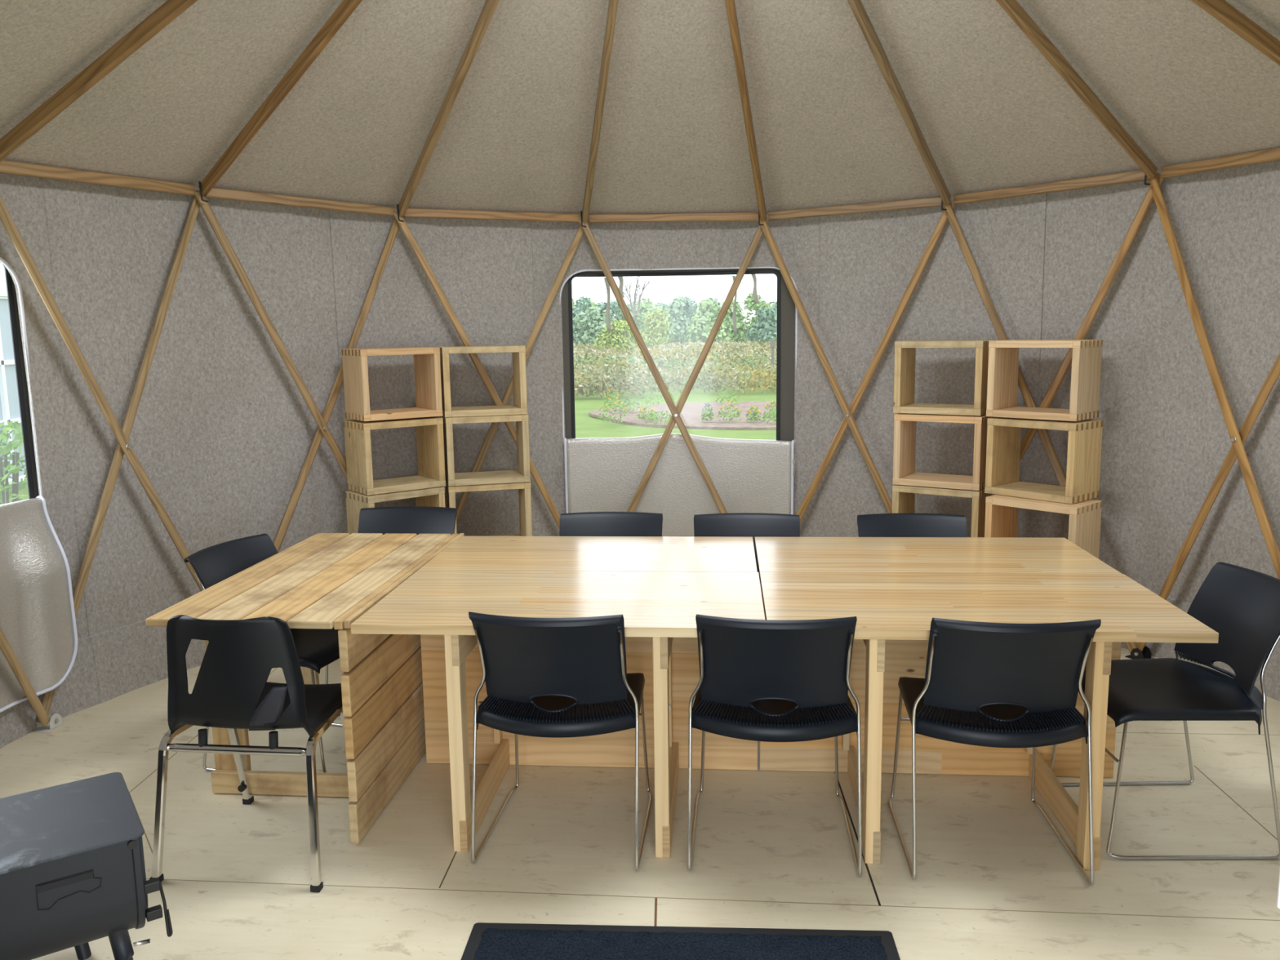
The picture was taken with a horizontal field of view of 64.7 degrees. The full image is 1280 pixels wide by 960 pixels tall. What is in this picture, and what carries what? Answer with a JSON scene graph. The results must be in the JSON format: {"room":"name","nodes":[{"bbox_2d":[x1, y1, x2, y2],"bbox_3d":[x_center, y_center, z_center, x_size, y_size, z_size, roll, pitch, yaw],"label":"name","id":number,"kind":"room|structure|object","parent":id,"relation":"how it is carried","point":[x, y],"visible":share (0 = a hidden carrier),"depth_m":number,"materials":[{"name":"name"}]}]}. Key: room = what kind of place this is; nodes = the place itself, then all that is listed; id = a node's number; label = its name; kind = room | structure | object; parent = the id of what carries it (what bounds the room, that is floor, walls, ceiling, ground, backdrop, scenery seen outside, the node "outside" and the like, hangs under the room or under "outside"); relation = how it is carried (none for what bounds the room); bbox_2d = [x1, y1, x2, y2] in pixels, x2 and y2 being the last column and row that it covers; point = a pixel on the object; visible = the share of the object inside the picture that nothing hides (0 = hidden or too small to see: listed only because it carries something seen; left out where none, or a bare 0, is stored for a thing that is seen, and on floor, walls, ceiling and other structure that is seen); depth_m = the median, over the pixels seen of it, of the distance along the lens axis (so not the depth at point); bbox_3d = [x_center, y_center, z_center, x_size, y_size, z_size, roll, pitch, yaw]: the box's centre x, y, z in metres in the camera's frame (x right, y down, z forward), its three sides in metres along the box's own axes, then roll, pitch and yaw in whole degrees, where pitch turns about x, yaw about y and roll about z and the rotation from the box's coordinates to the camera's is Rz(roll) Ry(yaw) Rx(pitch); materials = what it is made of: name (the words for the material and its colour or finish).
{"room":"yurt meeting room","nodes":[
{"label":"yurt meeting room","id":0,"kind":"room"},
{"bbox_2d":[0,173,313,748],"bbox_3d":[-2.205,-0.004,3.432,0.886,2.360,3.914,-1,9,1],"label":"wall","id":1,"kind":"structure","parent":0,"point":[219,431],"depth_m":4.64,"materials":[{"name":"fabric"}]},
{"bbox_2d":[0,257,40,498],"bbox_3d":[-2.578,-0.263,3.441,0.155,1.140,1.461,-1,9,1],"label":"window","id":2,"kind":"structure","parent":1,"relation":"in","point":[8,277],"depth_m":4.11,"materials":[{"name":"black plastic"}]},
{"bbox_2d":[0,495,77,712],"bbox_3d":[-2.510,0.567,3.558,0.189,0.803,1.415,0,9,4],"label":"flap","id":3,"kind":"object","parent":2,"relation":"hanging from","point":[37,620],"visible":0.95,"depth_m":4.09,"materials":[{"name":"fabric"}]},
{"bbox_2d":[0,0,1279,216],"bbox_3d":[0.095,-1.726,3.134,5.659,1.392,5.664,-1,9,1],"label":"ceiling","id":4,"kind":"structure","parent":0,"point":[990,110],"depth_m":4.56,"materials":[{"name":"fabric"}]},
{"bbox_2d":[0,0,197,162],"bbox_3d":[-1.423,-1.761,3.476,2.199,1.298,0.041,1,9,13],"label":"rafter","id":5,"kind":"object","parent":4,"relation":"attached to","point":[169,11],"visible":1,"depth_m":3.64,"materials":[{"name":"brown wood"}]},
{"bbox_2d":[198,0,362,202],"bbox_3d":[-1.177,-1.855,4.020,2.199,1.284,0.041,5,11,35],"label":"rafter","id":6,"kind":"object","parent":4,"relation":"attached to","point":[346,7],"visible":1,"depth_m":4.30,"materials":[{"name":"brown wood"}]},
{"bbox_2d":[396,0,499,222],"bbox_3d":[-0.730,-1.909,4.438,0.041,1.315,2.200,-6,10,-31],"label":"rafter","id":7,"kind":"object","parent":4,"relation":"attached to","point":[490,6],"visible":1,"depth_m":4.72,"materials":[{"name":"brown wood"}]},
{"bbox_2d":[580,0,618,227],"bbox_3d":[-0.157,-1.946,4.650,0.041,1.324,2.200,-2,9,-9],"label":"rafter","id":8,"kind":"object","parent":4,"relation":"attached to","point":[613,4],"visible":1,"depth_m":4.92,"materials":[{"name":"brown wood"}]},
{"bbox_2d":[724,0,766,226],"bbox_3d":[0.444,-1.947,4.631,0.041,1.333,2.200,1,9,13],"label":"rafter","id":9,"kind":"object","parent":4,"relation":"attached to","point":[730,4],"visible":1,"depth_m":4.91,"materials":[{"name":"brown wood"}]},
{"bbox_2d":[847,0,951,210],"bbox_3d":[0.989,-1.931,4.387,0.041,1.307,2.200,5,11,35],"label":"rafter","id":10,"kind":"object","parent":4,"relation":"attached to","point":[857,7],"visible":1,"depth_m":4.69,"materials":[{"name":"brown wood"}]},
{"bbox_2d":[995,0,1157,185],"bbox_3d":[1.408,-1.881,3.950,2.199,1.287,0.041,-6,10,-32],"label":"rafter","id":11,"kind":"object","parent":4,"relation":"attached to","point":[1015,11],"visible":1,"depth_m":4.24,"materials":[{"name":"brown wood"}]},
{"bbox_2d":[1191,0,1279,65],"bbox_3d":[1.627,-1.793,3.388,2.199,1.298,0.041,-2,9,-9],"label":"rafter","id":12,"kind":"object","parent":4,"relation":"attached to","point":[1223,11],"visible":1,"depth_m":3.48,"materials":[{"name":"brown wood"}]},
{"bbox_2d":[0,647,1279,959],"bbox_3d":[0.136,1.145,3.568,5.640,0.120,5.640,-1,9,1],"label":"floor","id":13,"kind":"structure","parent":0,"point":[994,880],"depth_m":3.10,"materials":[{"name":"beige wood"}]},
{"bbox_2d":[31,713,62,733],"bbox_3d":[-2.453,0.999,4.181,0.075,0.060,0.095,1,9,13],"label":"bracket","id":14,"kind":"object","parent":13,"relation":"on","point":[55,721],"visible":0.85,"depth_m":4.18,"materials":[{"name":"white metal"}]},
{"bbox_2d":[0,627,49,726],"bbox_3d":[-2.483,-0.016,3.470,0.029,2.239,1.102,-1,9,2],"label":"pole","id":15,"kind":"object","parent":14,"relation":"on","point":[5,646],"visible":1,"depth_m":4.01,"materials":[{"name":"brown wood"}]},
{"bbox_2d":[35,190,199,722],"bbox_3d":[-2.279,-0.179,4.473,0.022,2.252,1.080,3,9,24],"label":"pole","id":16,"kind":"object","parent":14,"relation":"on","point":[98,524],"visible":0.84,"depth_m":4.49,"materials":[{"name":"brown wood"}]},
{"bbox_2d":[0,772,173,959],"bbox_3d":[-1.643,1.072,2.307,0.989,0.463,0.415,-7,10,-33],"label":"wood stove","id":17,"kind":"object","parent":13,"relation":"on","point":[73,867],"visible":1,"depth_m":2.34,"materials":[{"name":"metal"}]},
{"bbox_2d":[0,195,203,591],"bbox_3d":[-2.258,-0.168,4.441,0.029,2.239,1.086,3,10,25],"label":"pole","id":18,"kind":"object","parent":13,"relation":"on","point":[6,219],"visible":0.83,"depth_m":4.26,"materials":[{"name":"brown wood"}]},
{"bbox_2d":[149,614,345,892],"bbox_3d":[-1.166,0.759,3.160,0.525,0.805,0.535,0,9,7],"label":"shell chair","id":19,"kind":"object","parent":13,"relation":"on","point":[232,691],"visible":0.97,"depth_m":2.95,"materials":[{"name":"black plastic"}]},
{"bbox_2d":[184,533,342,773],"bbox_3d":[-1.350,0.653,3.872,0.606,0.801,0.511,2,9,17],"label":"chair","id":20,"kind":"object","parent":13,"relation":"on","point":[316,648],"visible":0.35,"depth_m":3.83,"materials":[{"name":"black plastic"}]},
{"bbox_2d":[194,190,346,478],"bbox_3d":[-1.668,-0.308,5.260,1.103,2.253,0.030,-9,12,-42],"label":"pole","id":21,"kind":"object","parent":13,"relation":"on","point":[205,206],"visible":0.73,"depth_m":5.03,"materials":[{"name":"brown wood"}]},
{"bbox_2d":[0,160,195,195],"bbox_3d":[-2.295,-1.281,4.291,0.026,0.061,0.983,3,10,24],"label":"bar","id":22,"kind":"object","parent":21,"relation":"attached to","point":[12,167],"visible":1,"depth_m":4.25,"materials":[{"name":"brown wood"}]},
{"bbox_2d":[146,533,464,844],"bbox_3d":[-1.150,0.694,3.808,0.668,0.737,1.320,0,9,5],"label":"table","id":23,"kind":"object","parent":13,"relation":"on","point":[323,580],"visible":0.7,"depth_m":3.51,"materials":[{"name":"wood"}]},
{"bbox_2d":[273,211,403,551],"bbox_3d":[-1.674,-0.298,5.295,1.102,2.222,0.029,-9,12,-43],"label":"pole","id":24,"kind":"object","parent":13,"relation":"on","point":[335,392],"visible":0.71,"depth_m":5.33,"materials":[{"name":"brown wood"}]},
{"bbox_2d":[325,506,457,684],"bbox_3d":[-1.067,0.561,4.443,0.511,0.801,0.606,0,9,4],"label":"chair","id":25,"kind":"object","parent":13,"relation":"on","point":[417,520],"visible":0.26,"depth_m":4.62,"materials":[{"name":"black plastic"}]},
{"bbox_2d":[393,212,559,529],"bbox_3d":[-0.799,-0.388,5.797,1.099,2.222,0.029,-4,9,-19],"label":"pole","id":26,"kind":"object","parent":13,"relation":"on","point":[405,228],"visible":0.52,"depth_m":5.67,"materials":[{"name":"brown wood"}]},
{"bbox_2d":[204,186,395,216],"bbox_3d":[-1.696,-1.407,5.118,1.000,0.077,0.026,-9,12,-42],"label":"bar","id":27,"kind":"object","parent":26,"relation":"attached to","point":[215,193],"visible":0.88,"depth_m":5.08,"materials":[{"name":"brown wood"}]},
{"bbox_2d":[456,220,589,524],"bbox_3d":[-0.791,-0.388,5.831,1.099,2.213,0.029,-4,9,-21],"label":"pole","id":28,"kind":"object","parent":13,"relation":"on","point":[580,233],"visible":0.59,"depth_m":5.83,"materials":[{"name":"brown wood"}]},
{"bbox_2d":[351,536,764,857],"bbox_3d":[-0.193,0.700,3.664,1.238,0.740,1.285,0,9,5],"label":"table","id":29,"kind":"object","parent":13,"relation":"on","point":[659,585],"visible":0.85,"depth_m":3.60,"materials":[{"name":"brown wood"}]},
{"bbox_2d":[468,611,652,871],"bbox_3d":[-0.241,0.741,3.187,0.511,0.801,0.606,0,9,6],"label":"chair","id":30,"kind":"object","parent":13,"relation":"on","point":[552,677],"visible":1,"depth_m":2.99,"materials":[{"name":"black plastic"}]},
{"bbox_2d":[559,511,662,536],"bbox_3d":[-0.135,0.579,4.238,0.511,0.801,0.606,0,9,4],"label":"chair","id":31,"kind":"object","parent":13,"relation":"on","point":[586,523],"visible":0.2,"depth_m":4.41,"materials":[{"name":"black plastic"}]},
{"bbox_2d":[578,219,727,513],"bbox_3d":[0.201,-0.423,5.962,1.080,2.213,0.029,0,9,3],"label":"pole","id":32,"kind":"object","parent":13,"relation":"on","point":[587,231],"visible":0.88,"depth_m":5.92,"materials":[{"name":"brown wood"}]},
{"bbox_2d":[404,208,580,222],"bbox_3d":[-0.816,-1.482,5.659,0.995,0.056,0.026,-4,9,-20],"label":"bar","id":33,"kind":"object","parent":32,"relation":"attached to","point":[411,212],"visible":0.86,"depth_m":5.64,"materials":[{"name":"brown wood"}]},
{"bbox_2d":[460,922,900,959],"bbox_3d":[0.087,1.268,2.336,1.126,0.009,0.800,0,9,3],"label":"door mat","id":34,"kind":"object","parent":13,"relation":"on","point":[486,940],"visible":1,"depth_m":2.65,"materials":[{"name":"black rubber"}]},
{"bbox_2d":[626,217,768,511],"bbox_3d":[0.221,-0.422,5.989,1.080,2.204,0.030,-1,9,1],"label":"pole","id":35,"kind":"object","parent":13,"relation":"on","point":[758,233],"visible":0.75,"depth_m":5.94,"materials":[{"name":"brown wood"}]},
{"bbox_2d":[693,512,799,580],"bbox_3d":[0.442,0.582,4.163,0.511,0.801,0.606,0,9,5],"label":"chair","id":36,"kind":"object","parent":13,"relation":"on","point":[753,525],"visible":0.2,"depth_m":4.34,"materials":[{"name":"black plastic"}]},
{"bbox_2d":[687,613,862,877],"bbox_3d":[0.411,0.740,3.131,0.511,0.801,0.606,0,9,6],"label":"chair","id":37,"kind":"object","parent":13,"relation":"on","point":[761,680],"visible":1,"depth_m":2.94,"materials":[{"name":"black plastic"}]},
{"bbox_2d":[757,218,892,513],"bbox_3d":[1.179,-0.399,5.739,1.073,2.204,0.030,3,10,25],"label":"pole","id":38,"kind":"object","parent":13,"relation":"on","point":[821,355],"visible":0.79,"depth_m":5.75,"materials":[{"name":"brown wood"}]},
{"bbox_2d":[589,212,758,222],"bbox_3d":[0.195,-1.513,5.822,0.977,0.056,0.026,-1,9,2],"label":"bar","id":39,"kind":"object","parent":38,"relation":"attached to","point":[731,216],"visible":0.93,"depth_m":5.81,"materials":[{"name":"brown wood"}]},
{"bbox_2d":[795,200,955,521],"bbox_3d":[1.207,-0.415,5.756,1.073,2.230,0.030,3,9,23],"label":"pole","id":40,"kind":"object","parent":13,"relation":"on","point":[944,219],"visible":0.77,"depth_m":5.65,"materials":[{"name":"brown wood"}]},
{"bbox_2d":[857,513,967,537],"bbox_3d":[1.131,0.581,4.100,0.511,0.801,0.606,0,9,5],"label":"chair","id":41,"kind":"object","parent":13,"relation":"on","point":[877,525],"visible":0.11,"depth_m":4.28,"materials":[{"name":"black plastic"}]},
{"bbox_2d":[754,537,1218,870],"bbox_3d":[1.052,0.698,3.561,1.250,0.740,1.285,0,9,5],"label":"table","id":42,"kind":"object","parent":13,"relation":"on","point":[894,588],"visible":0.71,"depth_m":3.42,"materials":[{"name":"brown wood"}]},
{"bbox_2d":[888,617,1101,885],"bbox_3d":[1.060,0.740,3.068,0.511,0.801,0.606,0,9,5],"label":"chair","id":43,"kind":"object","parent":13,"relation":"on","point":[987,684],"visible":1,"depth_m":2.88,"materials":[{"name":"black plastic"}]},
{"bbox_2d":[993,173,1164,495],"bbox_3d":[2.034,-0.347,5.165,0.029,2.250,1.091,-9,12,-44],"label":"pole","id":44,"kind":"object","parent":13,"relation":"on","point":[1148,198],"visible":0.52,"depth_m":4.88,"materials":[{"name":"brown wood"}]},
{"bbox_2d":[1124,645,1151,658],"bbox_3d":[2.388,0.827,4.840,0.075,0.060,0.095,-6,10,-30],"label":"bracket","id":45,"kind":"object","parent":13,"relation":"on","point":[1135,653],"visible":0.86,"depth_m":4.83,"materials":[{"name":"black metal"}]},
{"bbox_2d":[942,202,1137,653],"bbox_3d":[2.014,-0.330,5.124,0.061,2.231,1.163,-8,11,-39],"label":"pole","id":46,"kind":"object","parent":45,"relation":"on","point":[1024,388],"visible":0.48,"depth_m":5.25,"materials":[{"name":"brown wood"}]},
{"bbox_2d":[768,196,941,220],"bbox_3d":[1.182,-1.501,5.592,0.970,0.073,0.026,3,10,24],"label":"bar","id":47,"kind":"object","parent":46,"relation":"attached to","point":[936,201],"visible":0.88,"depth_m":5.58,"materials":[{"name":"brown wood"}]},
{"bbox_2d":[1135,352,1279,651],"bbox_3d":[2.589,-0.212,4.260,0.049,2.237,1.009,-5,9,-23],"label":"pole","id":48,"kind":"object","parent":45,"relation":"on","point":[1274,373],"visible":0.76,"depth_m":4.44,"materials":[{"name":"brown wood"}]},
{"bbox_2d":[1160,146,1279,177],"bbox_3d":[2.558,-1.328,4.141,0.026,0.058,0.991,-4,9,-21],"label":"bar","id":49,"kind":"object","parent":48,"relation":"attached to","point":[1271,154],"visible":1,"depth_m":4.30,"materials":[{"name":"brown wood"}]},
{"bbox_2d":[1049,561,1279,859],"bbox_3d":[1.709,0.707,3.222,0.606,0.801,0.511,-1,9,1],"label":"chair","id":50,"kind":"object","parent":13,"relation":"on","point":[1242,605],"visible":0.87,"depth_m":3.17,"materials":[{"name":"black plastic"}]},
{"bbox_2d":[1147,173,1279,579],"bbox_3d":[2.546,-0.223,4.308,0.029,2.250,1.093,-4,9,-20],"label":"pole","id":51,"kind":"object","parent":13,"relation":"on","point":[1236,440],"visible":0.98,"depth_m":4.38,"materials":[{"name":"brown wood"}]},
{"bbox_2d":[953,169,1148,204],"bbox_3d":[2.010,-1.447,5.003,0.026,0.067,0.989,-9,12,-43],"label":"bar","id":52,"kind":"object","parent":51,"relation":"attached to","point":[1135,175],"visible":0.88,"depth_m":4.97,"materials":[{"name":"brown wood"}]},
{"bbox_3d":[-1.298,0.613,5.476,0.447,0.397,0.263,-8,11,-41],"label":"wooden crate","id":53,"kind":"object","parent":13,"relation":"on","visible":0},
{"bbox_2d":[345,486,444,534],"bbox_3d":[-1.304,0.232,5.418,0.447,0.370,0.263,-8,11,-41],"label":"wooden crate","id":54,"kind":"object","parent":53,"relation":"on","point":[434,496],"visible":0.39,"depth_m":5.31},
{"bbox_2d":[343,416,445,495],"bbox_3d":[-1.306,-0.140,5.388,0.445,0.369,0.263,-8,11,-37],"label":"wooden crate","id":55,"kind":"object","parent":54,"relation":"on","point":[429,430],"visible":0.95,"depth_m":5.33,"materials":[{"name":"wood"}]},
{"bbox_2d":[341,346,442,421],"bbox_3d":[-1.309,-0.514,5.343,0.438,0.364,0.258,-7,11,-36],"label":"wooden crate","id":56,"kind":"object","parent":55,"relation":"on","point":[427,368],"visible":1,"depth_m":5.28,"materials":[{"name":"wood"}]},
{"bbox_3d":[-0.843,0.571,5.722,0.448,0.394,0.264,-3,9,-14],"label":"wooden crate","id":57,"kind":"object","parent":13,"relation":"on","visible":0},
{"bbox_2d":[445,480,532,536],"bbox_3d":[-0.849,0.190,5.664,0.448,0.373,0.264,-3,9,-14],"label":"wooden crate","id":58,"kind":"object","parent":57,"relation":"on","point":[524,488],"visible":0.41,"depth_m":5.57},
{"bbox_2d":[442,414,530,486],"bbox_3d":[-0.853,-0.179,5.599,0.445,0.370,0.263,-3,9,-14],"label":"wooden crate","id":59,"kind":"object","parent":58,"relation":"on","point":[522,474],"visible":0.9,"depth_m":5.51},
{"bbox_2d":[439,345,527,417],"bbox_3d":[-0.866,-0.548,5.550,0.444,0.371,0.262,-3,9,-15],"label":"wooden crate","id":60,"kind":"object","parent":59,"relation":"on","point":[519,406],"visible":0.97,"depth_m":5.46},
{"bbox_3d":[1.613,0.587,5.436,0.454,0.377,0.268,5,10,33],"label":"wooden crate","id":61,"kind":"object","parent":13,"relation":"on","visible":0},
{"bbox_2d":[892,484,992,537],"bbox_3d":[1.608,0.213,5.379,0.454,0.377,0.268,5,10,33],"label":"wooden crate","id":62,"kind":"object","parent":61,"relation":"on","point":[903,495],"visible":0.23,"depth_m":5.24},
{"bbox_2d":[892,413,993,490],"bbox_3d":[1.601,-0.164,5.326,0.452,0.374,0.266,5,10,33],"label":"wooden crate","id":63,"kind":"object","parent":62,"relation":"on","point":[904,424],"visible":0.81,"depth_m":5.28,"materials":[{"name":"wood"}]},
{"bbox_2d":[893,339,995,415],"bbox_3d":[1.591,-0.541,5.287,0.449,0.374,0.265,4,10,31],"label":"wooden crate","id":64,"kind":"object","parent":63,"relation":"on","point":[905,350],"visible":0.87,"depth_m":5.23,"materials":[{"name":"wood"}]},
{"bbox_3d":[1.961,0.652,4.978,0.268,0.377,0.454,-9,12,-42],"label":"wooden crate","id":65,"kind":"object","parent":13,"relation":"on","visible":0},
{"bbox_2d":[984,494,1102,559],"bbox_3d":[1.956,0.278,4.921,0.268,0.377,0.454,-9,12,-42],"label":"wooden crate","id":66,"kind":"object","parent":65,"relation":"on","point":[1001,511],"visible":0.44,"depth_m":4.81,"materials":[{"name":"wood"}]},
{"bbox_2d":[984,417,1102,503],"bbox_3d":[1.975,-0.111,4.955,0.268,0.376,0.454,-8,11,-40],"label":"wooden crate","id":67,"kind":"object","parent":66,"relation":"on","point":[1003,434],"visible":0.93,"depth_m":4.86,"materials":[{"name":"wood"}]},
{"bbox_2d":[986,339,1102,421],"bbox_3d":[1.971,-0.495,4.934,0.264,0.374,0.448,-9,12,-44],"label":"wooden crate","id":68,"kind":"object","parent":67,"relation":"on","point":[1003,355],"visible":1,"depth_m":4.86,"materials":[{"name":"wood"}]},
{"bbox_2d":[293,193,1046,537],"bbox_3d":[0.158,-0.383,5.689,3.914,2.360,0.881,-1,9,1],"label":"wall","id":69,"kind":"structure","parent":0,"point":[851,273],"depth_m":5.71,"materials":[{"name":"fabric"}]},
{"bbox_2d":[563,433,794,536],"bbox_3d":[0.237,0.218,6.122,1.386,1.002,0.116,0,9,3],"label":"flap","id":70,"kind":"object","parent":69,"relation":"attached to","point":[602,474],"visible":0.42,"depth_m":6.09,"materials":[{"name":"fabric"}]},
{"bbox_2d":[560,266,797,444],"bbox_3d":[0.220,-0.697,6.020,1.426,1.140,0.136,0,9,3],"label":"window","id":71,"kind":"structure","parent":69,"relation":"in","point":[775,273],"depth_m":5.98,"materials":[{"name":"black plastic"}]},
{"bbox_2d":[604,277,611,331],"bbox_3d":[-0.194,-1.052,6.052,0.040,0.316,0.026,-1,9,1],"label":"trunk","id":72,"kind":"object","parent":71,"relation":"hanging from","point":[607,310],"visible":0.91,"depth_m":6.06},
{"bbox_2d":[1031,160,1279,701],"bbox_3d":[2.447,-0.059,3.345,0.878,2.360,3.914,-1,9,1],"label":"wall","id":73,"kind":"structure","parent":0,"point":[1166,440],"depth_m":4.70,"materials":[{"name":"fabric"}]},
{"label":"outside","id":74,"kind":"structure","parent":0,"visible":0},
{"bbox_2d":[0,341,776,503],"bbox_3d":[11.120,-7.498,61.756,200.000,0.100,142.000,-1,9,1],"label":"ground","id":75,"kind":"structure","parent":74,"point":[587,426],"depth_m":23.89,"materials":[{"name":"green plant"}]},
{"bbox_2d":[0,262,26,485],"bbox_3d":[-12.705,-2.146,14.380,8.400,4.400,9.060,-1,9,1],"label":"greenhouse","id":76,"kind":"object","parent":75,"relation":"on","point":[9,398],"visible":0.05,"depth_m":13.74,"materials":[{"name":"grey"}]},
{"bbox_2d":[0,420,27,504],"bbox_3d":[-4.425,0.330,6.990,0.739,1.496,0.740,-6,10,-28],"label":"shrub","id":77,"kind":"object","parent":75,"relation":"on","point":[14,468],"visible":0.3,"depth_m":6.93,"materials":[{"name":"green plant"}]},
{"bbox_2d":[572,296,591,345],"bbox_3d":[-7.255,-16.515,106.173,4.563,5.583,4.220,-1,9,1],"label":"broadleaf tree","id":78,"kind":"object","parent":75,"relation":"on","point":[580,307],"visible":0.26,"depth_m":105.39,"materials":[{"name":"green plant"}]},
{"bbox_2d":[572,306,616,345],"bbox_3d":[-4.272,-14.534,97.218,4.561,4.285,4.383,-1,9,1],"label":"broadleaf tree","id":79,"kind":"object","parent":75,"relation":"on","point":[595,323],"visible":0.7,"depth_m":96.12,"materials":[{"name":"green plant"}]},
{"bbox_2d":[594,298,631,339],"bbox_3d":[-2.963,-17.537,112.873,4.676,5.460,4.005,-1,9,1],"label":"broadleaf tree","id":80,"kind":"object","parent":75,"relation":"on","point":[615,309],"visible":0.16,"depth_m":112.15,"materials":[{"name":"green plant"}]},
{"bbox_2d":[593,318,638,351],"bbox_3d":[-1.532,-10.498,74.957,3.078,2.938,3.520,7,11,41],"label":"broadleaf tree","id":81,"kind":"object","parent":75,"relation":"on","point":[619,336],"visible":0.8,"depth_m":74.06,"materials":[{"name":"green plant"}]},
{"bbox_2d":[613,301,640,340],"bbox_3d":[-1.532,-16.135,105.209,3.823,4.958,4.656,-1,9,1],"label":"broadleaf tree","id":82,"kind":"object","parent":75,"relation":"on","point":[620,315],"visible":0.15,"depth_m":103.86,"materials":[{"name":"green plant"}]},
{"bbox_2d":[617,276,650,343],"bbox_3d":[-0.462,-15.159,90.112,3.077,7.348,1.542,-1,9,1],"label":"bare tree","id":83,"kind":"object","parent":75,"relation":"on","point":[634,312],"visible":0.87,"depth_m":89.97,"materials":[{"name":"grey plant"}]},
{"bbox_2d":[632,308,669,348],"bbox_3d":[0.803,-11.518,78.917,3.046,3.688,2.811,-1,9,1],"label":"broadleaf tree","id":84,"kind":"object","parent":75,"relation":"on","point":[651,336],"visible":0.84,"depth_m":78.42,"materials":[{"name":"green plant"}]},
{"bbox_2d":[630,301,673,343],"bbox_3d":[1.107,-14.895,97.538,4.195,4.745,4.063,-1,9,1],"label":"broadleaf tree","id":85,"kind":"object","parent":75,"relation":"on","point":[642,313],"visible":0.23,"depth_m":96.64,"materials":[{"name":"green plant"}]},
{"bbox_2d":[573,339,776,397],"bbox_3d":[-0.925,-7.631,61.649,68.084,1.071,65.879,-1,9,1],"label":"hedge","id":86,"kind":"object","parent":75,"relation":"on","point":[748,361],"visible":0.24,"depth_m":36.41,"materials":[{"name":"plant"}]},
{"bbox_2d":[664,295,694,344],"bbox_3d":[4.176,-16.358,104.529,3.982,5.435,4.289,-1,9,1],"label":"broadleaf tree","id":87,"kind":"object","parent":75,"relation":"on","point":[680,320],"visible":0.81,"depth_m":103.61,"materials":[{"name":"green plant"}]},
{"bbox_2d":[588,400,776,430],"bbox_3d":[3.171,-1.532,23.212,8.794,0.060,6.922,-1,9,1],"label":"mulch bed","id":88,"kind":"object","parent":75,"relation":"on","point":[691,413],"visible":0.39,"depth_m":22.41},
{"bbox_2d":[596,398,628,422],"bbox_3d":[-0.554,-1.458,21.085,0.692,0.491,0.696,-1,9,1],"label":"plant","id":89,"kind":"object","parent":88,"relation":"on","point":[621,406],"visible":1,"depth_m":21.05,"materials":[{"name":"green plant"}]},
{"bbox_2d":[618,395,639,412],"bbox_3d":[-0.248,-1.789,23.656,0.532,0.365,0.546,-1,9,1],"label":"plant","id":90,"kind":"object","parent":88,"relation":"on","point":[625,402],"visible":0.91,"depth_m":23.58,"materials":[{"name":"green plant"}]},
{"bbox_2d":[635,404,657,420],"bbox_3d":[0.139,-1.448,21.481,0.469,0.332,0.477,-1,9,1],"label":"plant","id":91,"kind":"object","parent":88,"relation":"on","point":[643,417],"visible":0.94,"depth_m":21.45,"materials":[{"name":"green plant"}]},
{"bbox_2d":[645,409,671,424],"bbox_3d":[0.446,-1.290,20.598,0.683,0.277,0.692,-1,9,1],"label":"plant","id":92,"kind":"object","parent":88,"relation":"on","point":[667,414],"visible":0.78,"depth_m":20.56,"materials":[{"name":"green plant"}]},
{"bbox_2d":[701,402,713,421],"bbox_3d":[1.396,-1.416,20.962,0.278,0.392,0.271,-1,9,1],"label":"plant","id":93,"kind":"object","parent":88,"relation":"on","point":[711,413],"visible":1,"depth_m":20.94,"materials":[{"name":"green plant"}]},
{"bbox_2d":[716,400,742,421],"bbox_3d":[1.853,-1.441,20.954,0.525,0.427,0.530,-1,9,1],"label":"plant","id":94,"kind":"object","parent":88,"relation":"on","point":[723,406],"visible":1,"depth_m":20.91,"materials":[{"name":"green plant"}]},
{"bbox_2d":[746,404,761,421],"bbox_3d":[2.346,-1.384,20.850,0.340,0.336,0.322,-1,9,1],"label":"plant","id":95,"kind":"object","parent":88,"relation":"on","point":[752,408],"visible":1,"depth_m":20.81,"materials":[{"name":"green plant"}]},
{"bbox_2d":[680,295,699,339],"bbox_3d":[5.533,-19.101,120.783,4.984,5.917,4.336,-1,9,1],"label":"broadleaf tree","id":96,"kind":"object","parent":75,"relation":"on","point":[691,306],"visible":0.15,"depth_m":119.51,"materials":[{"name":"green plant"}]},
{"bbox_2d":[682,298,731,343],"bbox_3d":[6.462,-15.063,97.804,4.848,4.838,4.808,-1,9,1],"label":"broadleaf tree","id":97,"kind":"object","parent":75,"relation":"on","point":[704,319],"visible":0.82,"depth_m":96.88,"materials":[{"name":"green plant"}]},
{"bbox_2d":[718,299,754,342],"bbox_3d":[9.858,-16.439,105.508,3.956,5.136,4.529,-1,9,1],"label":"broadleaf tree","id":98,"kind":"object","parent":75,"relation":"on","point":[740,325],"visible":0.54,"depth_m":104.47,"materials":[{"name":"green plant"}]},
{"bbox_2d":[740,293,771,338],"bbox_3d":[13.161,-17.978,112.161,4.230,6.074,3.955,-1,9,1],"label":"broadleaf tree","id":99,"kind":"object","parent":75,"relation":"on","point":[750,303],"visible":0.34,"depth_m":111.50,"materials":[{"name":"green plant"}]},
{"bbox_2d":[743,305,777,342],"bbox_3d":[12.184,-14.651,96.750,4.331,4.179,4.216,-1,9,1],"label":"broadleaf tree","id":100,"kind":"object","parent":75,"relation":"on","point":[766,323],"visible":0.72,"depth_m":95.94,"materials":[{"name":"green plant"}]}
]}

